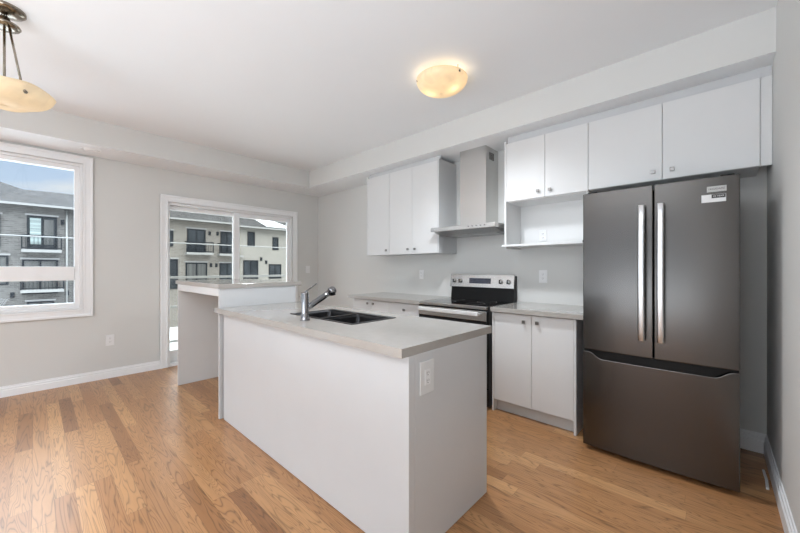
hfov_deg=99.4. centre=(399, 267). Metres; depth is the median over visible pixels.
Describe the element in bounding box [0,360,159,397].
baseboard
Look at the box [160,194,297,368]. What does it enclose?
door
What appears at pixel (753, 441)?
baseboard
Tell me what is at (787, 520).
baseboard
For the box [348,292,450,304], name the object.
countertop
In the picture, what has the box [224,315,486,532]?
kitchen island
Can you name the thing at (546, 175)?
upper cabinet
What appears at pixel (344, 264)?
wall
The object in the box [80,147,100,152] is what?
air vent
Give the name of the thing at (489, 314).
oven
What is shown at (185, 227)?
townhouse
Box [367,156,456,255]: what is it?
upper cabinet
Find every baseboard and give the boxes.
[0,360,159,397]
[740,428,766,453]
[764,435,797,532]
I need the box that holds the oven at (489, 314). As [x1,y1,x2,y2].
[424,304,491,406]
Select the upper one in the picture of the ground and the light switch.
the light switch
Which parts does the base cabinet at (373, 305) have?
door, door, drawer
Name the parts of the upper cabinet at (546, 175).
door, door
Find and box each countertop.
[176,279,301,288]
[214,302,491,358]
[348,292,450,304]
[490,302,582,319]
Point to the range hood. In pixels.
(479, 165)
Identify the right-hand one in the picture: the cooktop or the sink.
the cooktop
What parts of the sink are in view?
bowl, bowl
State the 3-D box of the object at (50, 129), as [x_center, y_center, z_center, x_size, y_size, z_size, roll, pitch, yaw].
[-3.957,-1.384,2.925,0.480,0.258,7.900,0,0,43]
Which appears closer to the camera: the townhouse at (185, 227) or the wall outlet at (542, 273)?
the wall outlet at (542, 273)
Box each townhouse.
[0,182,73,306]
[170,210,231,326]
[240,218,285,280]
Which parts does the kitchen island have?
panel, corner post, panel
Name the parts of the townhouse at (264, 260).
pane, pane, pane, pane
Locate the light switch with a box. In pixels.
[305,266,309,272]
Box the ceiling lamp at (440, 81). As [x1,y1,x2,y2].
[416,65,467,97]
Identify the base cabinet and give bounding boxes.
[353,298,418,316]
[492,312,583,435]
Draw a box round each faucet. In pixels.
[299,283,335,320]
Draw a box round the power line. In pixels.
[0,234,284,247]
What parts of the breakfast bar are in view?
leg panel, panel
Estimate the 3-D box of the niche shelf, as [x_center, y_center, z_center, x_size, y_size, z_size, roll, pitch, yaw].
[1.365,-0.212,3.131,0.738,0.020,0.355,0,0,43]
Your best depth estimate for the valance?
2.49 m
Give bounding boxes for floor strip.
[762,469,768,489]
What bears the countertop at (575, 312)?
on the base cabinet at (537, 361)
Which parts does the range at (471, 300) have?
oven handle, oven door, control panel, storage drawer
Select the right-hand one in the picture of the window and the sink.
the sink
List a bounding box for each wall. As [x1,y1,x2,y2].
[0,140,317,386]
[318,150,766,433]
[767,0,799,532]
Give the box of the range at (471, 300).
[418,274,516,406]
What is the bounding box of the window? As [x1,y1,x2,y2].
[0,142,92,322]
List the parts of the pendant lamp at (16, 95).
stem, rod, lamp shade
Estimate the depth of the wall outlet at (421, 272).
4.37 m
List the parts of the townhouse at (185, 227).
pane, pane, pane, railing, railing, pane, pane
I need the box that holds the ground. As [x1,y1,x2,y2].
[170,327,177,343]
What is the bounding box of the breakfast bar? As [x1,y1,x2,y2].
[178,284,294,418]
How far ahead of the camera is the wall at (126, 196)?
4.01 m
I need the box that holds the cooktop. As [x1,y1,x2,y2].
[419,298,513,309]
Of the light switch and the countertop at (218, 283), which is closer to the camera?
the countertop at (218, 283)
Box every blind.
[30,218,40,243]
[44,220,53,244]
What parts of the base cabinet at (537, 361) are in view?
door, door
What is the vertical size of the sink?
0.183 m
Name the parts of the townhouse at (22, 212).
pane, pane, pane, railing, pane, railing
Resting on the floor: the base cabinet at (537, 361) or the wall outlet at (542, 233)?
the base cabinet at (537, 361)
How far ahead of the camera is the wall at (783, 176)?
1.70 m
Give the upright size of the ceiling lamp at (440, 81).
0.147 m
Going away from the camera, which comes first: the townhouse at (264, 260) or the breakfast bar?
the breakfast bar
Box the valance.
[508,65,771,143]
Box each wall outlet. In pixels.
[106,334,113,345]
[419,270,423,278]
[420,358,433,395]
[539,230,546,241]
[539,270,546,282]
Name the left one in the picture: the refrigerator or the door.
the door
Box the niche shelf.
[502,241,582,247]
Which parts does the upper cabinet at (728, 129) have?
door, door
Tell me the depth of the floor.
2.03 m
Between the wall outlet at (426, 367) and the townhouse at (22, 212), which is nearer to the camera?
the wall outlet at (426, 367)
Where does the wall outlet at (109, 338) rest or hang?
attached to the wall at (126, 196)
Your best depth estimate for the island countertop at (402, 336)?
1.88 m
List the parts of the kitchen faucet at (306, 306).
spout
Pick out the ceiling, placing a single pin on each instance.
(308, 85)
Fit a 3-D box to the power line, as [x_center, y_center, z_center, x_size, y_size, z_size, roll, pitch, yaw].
[-8.896,0.770,10.994,0.260,7.400,32.260,0,0,43]
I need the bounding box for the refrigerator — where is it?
[583,173,739,492]
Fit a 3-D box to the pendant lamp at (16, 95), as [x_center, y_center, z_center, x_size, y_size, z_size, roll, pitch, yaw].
[-2.308,-1.231,1.978,0.373,0.564,0.373,0,0,4]
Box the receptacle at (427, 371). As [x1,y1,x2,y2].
[425,369,429,384]
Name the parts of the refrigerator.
door, handle, handle, freezer drawer, door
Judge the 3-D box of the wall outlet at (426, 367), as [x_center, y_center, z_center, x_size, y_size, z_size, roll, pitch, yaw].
[0.122,0.485,1.511,0.009,0.145,0.098,0,0,43]
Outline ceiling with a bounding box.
[0,0,777,170]
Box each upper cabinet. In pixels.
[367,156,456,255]
[502,123,590,249]
[588,75,771,191]
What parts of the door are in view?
panel, panel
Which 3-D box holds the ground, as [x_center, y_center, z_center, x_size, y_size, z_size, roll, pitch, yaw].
[-31.593,4.570,36.172,84.470,0.200,130.000,0,0,43]
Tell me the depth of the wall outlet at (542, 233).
3.32 m
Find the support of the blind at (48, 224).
hanging from the townhouse at (22, 212)
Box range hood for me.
[431,145,503,237]
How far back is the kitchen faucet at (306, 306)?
2.17 m
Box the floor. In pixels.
[0,365,783,532]
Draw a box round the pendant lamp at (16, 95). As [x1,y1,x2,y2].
[0,0,55,112]
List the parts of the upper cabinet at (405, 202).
door, door, door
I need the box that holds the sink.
[290,309,395,324]
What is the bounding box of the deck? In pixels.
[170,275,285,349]
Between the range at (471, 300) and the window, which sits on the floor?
the range at (471, 300)
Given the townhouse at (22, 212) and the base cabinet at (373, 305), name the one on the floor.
the base cabinet at (373, 305)

